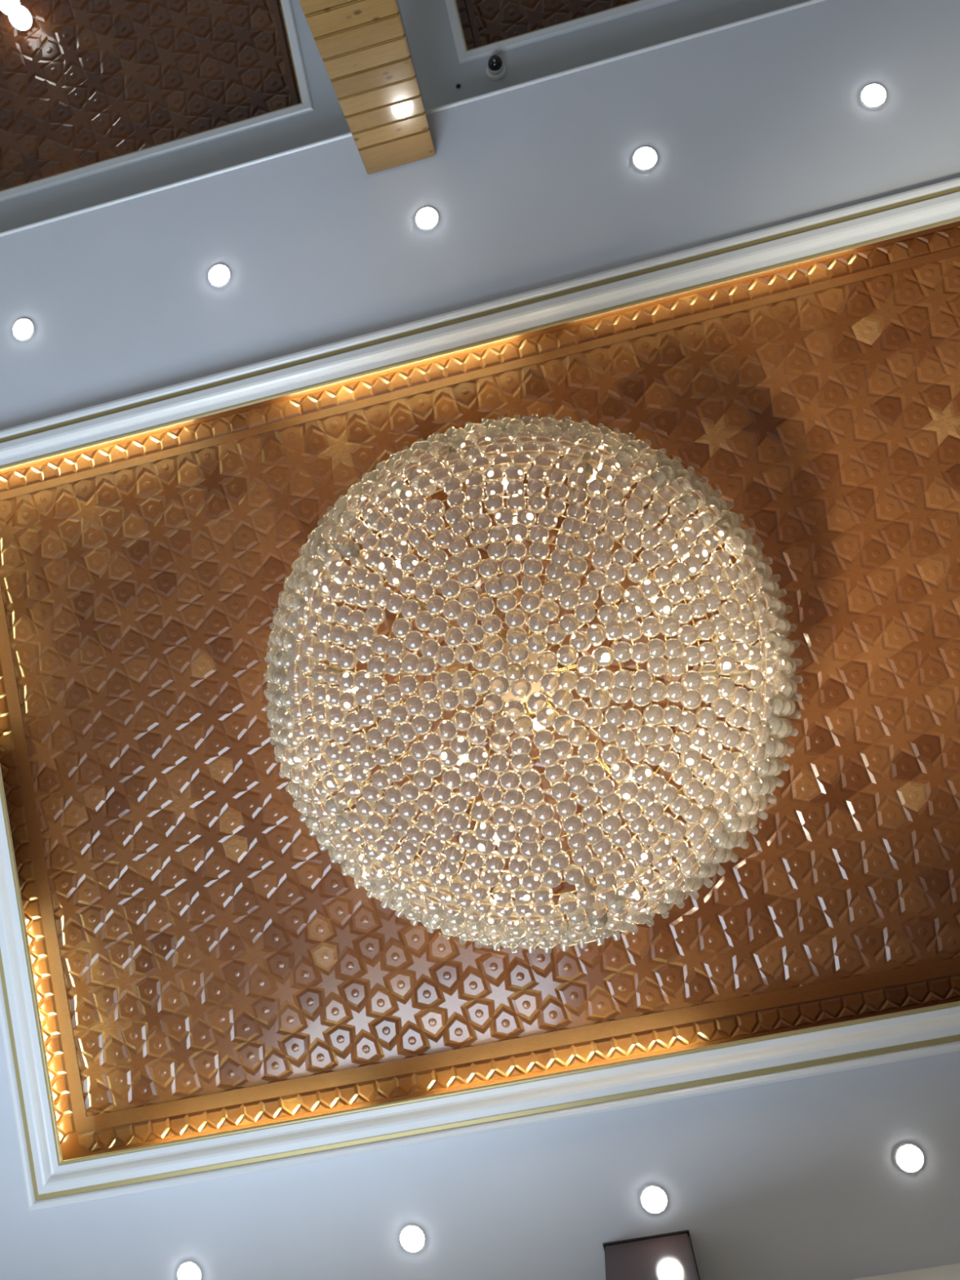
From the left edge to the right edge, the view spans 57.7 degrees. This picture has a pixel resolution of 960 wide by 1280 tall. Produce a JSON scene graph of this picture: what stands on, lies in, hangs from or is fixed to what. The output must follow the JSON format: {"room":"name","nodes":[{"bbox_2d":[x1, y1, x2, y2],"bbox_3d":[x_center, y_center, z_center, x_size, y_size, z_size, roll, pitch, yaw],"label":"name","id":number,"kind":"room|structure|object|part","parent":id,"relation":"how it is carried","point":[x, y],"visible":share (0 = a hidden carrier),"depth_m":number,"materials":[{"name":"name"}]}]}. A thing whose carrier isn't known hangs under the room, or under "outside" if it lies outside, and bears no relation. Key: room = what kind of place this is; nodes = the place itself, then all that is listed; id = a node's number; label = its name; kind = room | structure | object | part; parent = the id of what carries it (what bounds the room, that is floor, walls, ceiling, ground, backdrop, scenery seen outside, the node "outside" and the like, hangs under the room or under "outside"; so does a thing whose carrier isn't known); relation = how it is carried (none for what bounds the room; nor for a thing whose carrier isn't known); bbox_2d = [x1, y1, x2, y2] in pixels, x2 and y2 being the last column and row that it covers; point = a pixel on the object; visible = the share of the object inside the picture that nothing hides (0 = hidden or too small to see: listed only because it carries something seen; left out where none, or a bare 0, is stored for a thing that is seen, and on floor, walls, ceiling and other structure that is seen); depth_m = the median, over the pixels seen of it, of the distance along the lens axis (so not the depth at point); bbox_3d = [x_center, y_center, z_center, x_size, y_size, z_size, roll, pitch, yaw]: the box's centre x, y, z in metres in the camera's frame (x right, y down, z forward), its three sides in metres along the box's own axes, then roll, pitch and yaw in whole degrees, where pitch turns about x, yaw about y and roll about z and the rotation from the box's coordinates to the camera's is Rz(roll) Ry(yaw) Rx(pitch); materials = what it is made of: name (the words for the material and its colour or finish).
{"room":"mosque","nodes":[
{"label":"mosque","id":0,"kind":"room"},
{"bbox_2d":[0,0,959,1279],"bbox_3d":[-0.089,-2.306,4.522,12.000,0.580,10.570,-13,-96,5],"label":"ceiling","id":1,"kind":"structure","parent":0,"point":[762,123],"depth_m":4.08,"materials":[{"name":"paint"}]},
{"bbox_2d":[12,317,35,341],"bbox_3d":[-2.319,-1.577,4.416,0.123,0.018,0.123,-13,-96,5],"label":"recessed light","id":2,"kind":"object","parent":1,"relation":"in","point":[23,330],"visible":1,"depth_m":4.41,"materials":[{"name":"white plastic"}]},
{"bbox_2d":[0,0,301,191],"bbox_3d":[-2.939,-4.045,5.213,3.764,0.034,3.607,-13,-96,5],"label":"carved wooden panel","id":3,"kind":"object","parent":1,"relation":"attached to","point":[89,82],"visible":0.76,"depth_m":5.04,"materials":[{"name":"brown wood"}]},
{"bbox_2d":[0,0,31,31],"bbox_3d":[-2.694,-3.645,5.051,0.125,0.146,0.248,-38,-97,2],"label":"lamp","id":4,"kind":"object","parent":3,"relation":"attached to","point":[20,17],"visible":1,"depth_m":5.00,"materials":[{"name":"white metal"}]},
{"bbox_3d":[-2.734,-3.694,5.048,0.124,0.124,0.124,-13,-96,5],"label":"globe","id":5,"kind":"part","parent":4,"relation":"part of","materials":[{"name":"white glass"}]},
{"bbox_3d":[-2.658,-3.597,5.032,0.124,0.124,0.124,-13,-96,5],"label":"globe","id":6,"kind":"part","parent":4,"relation":"part of","materials":[{"name":"white glass"}]},
{"bbox_2d":[0,0,314,201],"bbox_3d":[-2.889,-4.015,4.961,3.434,0.088,3.277,-13,-96,5],"label":"trim","id":7,"kind":"structure","parent":1,"relation":"attached to","point":[305,106],"depth_m":4.66,"materials":[{"name":"white paint"}]},
{"bbox_2d":[176,1260,202,1279],"bbox_3d":[-1.321,2.885,3.953,0.123,0.018,0.123,-13,-96,5],"label":"recessed light","id":8,"kind":"object","parent":1,"relation":"in","point":[188,1269],"visible":1,"depth_m":3.95,"materials":[{"name":"white plastic"}]},
{"bbox_2d":[207,263,231,287],"bbox_3d":[-1.295,-1.810,4.318,0.123,0.018,0.123,-13,-96,5],"label":"recessed light","id":9,"kind":"object","parent":1,"relation":"in","point":[219,275],"visible":1,"depth_m":4.31,"materials":[{"name":"white plastic"}]},
{"bbox_2d":[0,0,825,236],"bbox_3d":[-0.181,-2.606,4.267,12.000,0.026,0.022,-13,-96,5],"label":"trim","id":10,"kind":"structure","parent":1,"relation":"attached to","point":[811,2],"depth_m":4.25,"materials":[{"name":"white paint"}]},
{"bbox_2d":[399,1223,426,1253],"bbox_3d":[-0.300,2.653,3.854,0.123,0.018,0.123,-13,-96,5],"label":"recessed light","id":11,"kind":"object","parent":1,"relation":"in","point":[412,1238],"visible":1,"depth_m":3.85,"materials":[{"name":"white plastic"}]},
{"bbox_2d":[414,206,439,231],"bbox_3d":[-0.258,-2.045,4.219,0.123,0.018,0.123,-13,-96,5],"label":"recessed light","id":12,"kind":"object","parent":1,"relation":"in","point":[427,218],"visible":1,"depth_m":4.21,"materials":[{"name":"white plastic"}]},
{"bbox_2d":[0,177,959,1211],"bbox_3d":[0.242,0.235,3.954,5.610,0.076,3.705,-13,-96,5],"label":"trim","id":13,"kind":"structure","parent":1,"relation":"attached to","point":[50,1180],"depth_m":3.97,"materials":[{"name":"white paint"}]},
{"bbox_2d":[485,54,506,80],"bbox_3d":[0.078,-2.950,4.464,0.104,0.098,0.104,-13,-96,5],"label":"dome camera","id":14,"kind":"object","parent":1,"relation":"attached to","point":[495,68],"visible":1,"depth_m":4.46,"materials":[{"name":"white plastic"}]},
{"bbox_2d":[456,0,637,49],"bbox_3d":[1.337,-5.027,4.804,3.845,0.034,3.584,-13,-96,5],"label":"carved wooden panel","id":15,"kind":"object","parent":1,"relation":"attached to","point":[483,22],"visible":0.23,"depth_m":4.80,"materials":[{"name":"brown wood"}]},
{"bbox_2d":[444,0,679,64],"bbox_3d":[1.260,-4.968,4.563,3.515,0.088,3.254,-13,-96,5],"label":"trim","id":16,"kind":"structure","parent":1,"relation":"attached to","point":[464,55],"depth_m":4.49,"materials":[{"name":"white paint"}]},
{"bbox_2d":[631,146,657,171],"bbox_3d":[0.781,-2.281,4.119,0.123,0.018,0.123,-13,-96,5],"label":"recessed light","id":17,"kind":"object","parent":1,"relation":"in","point":[645,158],"visible":1,"depth_m":4.11,"materials":[{"name":"white plastic"}]},
{"bbox_2d":[639,1184,668,1213],"bbox_3d":[0.751,2.415,3.754,0.123,0.018,0.123,-13,-96,5],"label":"recessed light","id":18,"kind":"object","parent":1,"relation":"in","point":[654,1199],"visible":1,"depth_m":3.75,"materials":[{"name":"white plastic"}]},
{"bbox_2d":[859,83,887,108],"bbox_3d":[1.818,-2.516,4.019,0.123,0.018,0.123,-13,-96,5],"label":"recessed light","id":19,"kind":"object","parent":1,"relation":"in","point":[873,95],"visible":1,"depth_m":4.01,"materials":[{"name":"white plastic"}]},
{"bbox_2d":[893,1142,924,1173],"bbox_3d":[1.804,2.176,3.653,0.123,0.018,0.123,-13,-96,5],"label":"recessed light","id":20,"kind":"object","parent":1,"relation":"in","point":[908,1157],"visible":1,"depth_m":3.65,"materials":[{"name":"white plastic"}]},
{"bbox_2d":[851,1263,959,1279],"bbox_3d":[0.721,2.705,1.119,12.400,5.800,0.200,-13,-96,5],"label":"wall","id":21,"kind":"structure","parent":0,"point":[951,1272],"depth_m":3.60,"materials":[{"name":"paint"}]},
{"bbox_3d":[0.271,0.254,4.204,6.050,0.330,4.145,-13,-96,5],"label":"cove","id":22,"kind":"object","parent":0,"visible":0},
{"bbox_2d":[0,220,959,1159],"bbox_3d":[0.274,0.254,4.253,5.947,0.034,3.836,-13,-96,5],"label":"carved wooden panel","id":23,"kind":"object","parent":22,"relation":"attached to","point":[201,966],"visible":0.68,"depth_m":4.27,"materials":[{"name":"brown wood"}]},
{"bbox_2d":[263,413,802,954],"bbox_3d":[0.189,0.158,3.546,2.092,1.384,2.093,-38,-98,2],"label":"crystal chandelier","id":24,"kind":"object","parent":23,"relation":"hanging from","point":[517,675],"visible":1,"depth_m":2.98,"materials":[{"name":"beige"}]},
{"bbox_3d":[-0.069,0.412,3.027,0.046,0.060,0.046,-13,-96,5],"label":"bulb","id":25,"kind":"part","parent":24,"relation":"part of","materials":[{"name":"beige glass"}]},
{"bbox_3d":[0.044,0.698,3.057,0.046,0.060,0.046,-13,-96,5],"label":"bulb","id":26,"kind":"part","parent":24,"relation":"part of","materials":[{"name":"beige glass"}]},
{"bbox_3d":[0.080,-0.577,3.212,0.046,0.060,0.046,-13,-96,5],"label":"bulb","id":27,"kind":"part","parent":24,"relation":"part of","materials":[{"name":"beige glass"}]},
{"bbox_3d":[0.141,0.126,3.129,0.280,0.030,0.280,-13,-96,5],"label":"plate","id":28,"kind":"part","parent":24,"relation":"part of","materials":[{"name":"beige"}]},
{"bbox_3d":[0.202,0.288,2.982,0.046,0.060,0.046,-13,-96,5],"label":"bulb","id":29,"kind":"part","parent":24,"relation":"part of","materials":[{"name":"beige glass"}]},
{"bbox_3d":[0.416,-0.604,3.225,0.046,0.060,0.046,-13,-96,5],"label":"bulb","id":30,"kind":"part","parent":24,"relation":"part of","materials":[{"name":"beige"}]},
{"bbox_3d":[-0.749,-2.761,-1.273,12.400,0.120,10.970,-13,-96,5],"label":"floor","id":31,"kind":"structure","parent":0,"visible":0},
{"bbox_2d":[298,0,435,174],"bbox_3d":[-0.718,-2.656,1.550,0.347,5.496,0.260,-13,-96,5],"label":"column","id":32,"kind":"structure","parent":31,"relation":"on","point":[363,46],"depth_m":3.65,"materials":[{"name":"brown wood"}]},
{"bbox_2d":[602,1229,699,1279],"bbox_3d":[0.435,2.501,1.016,0.375,5.499,0.294,-13,-96,5],"label":"column","id":33,"kind":"structure","parent":31,"relation":"on","point":[668,1255],"depth_m":3.61,"materials":[{"name":"brown wood"}]}
]}

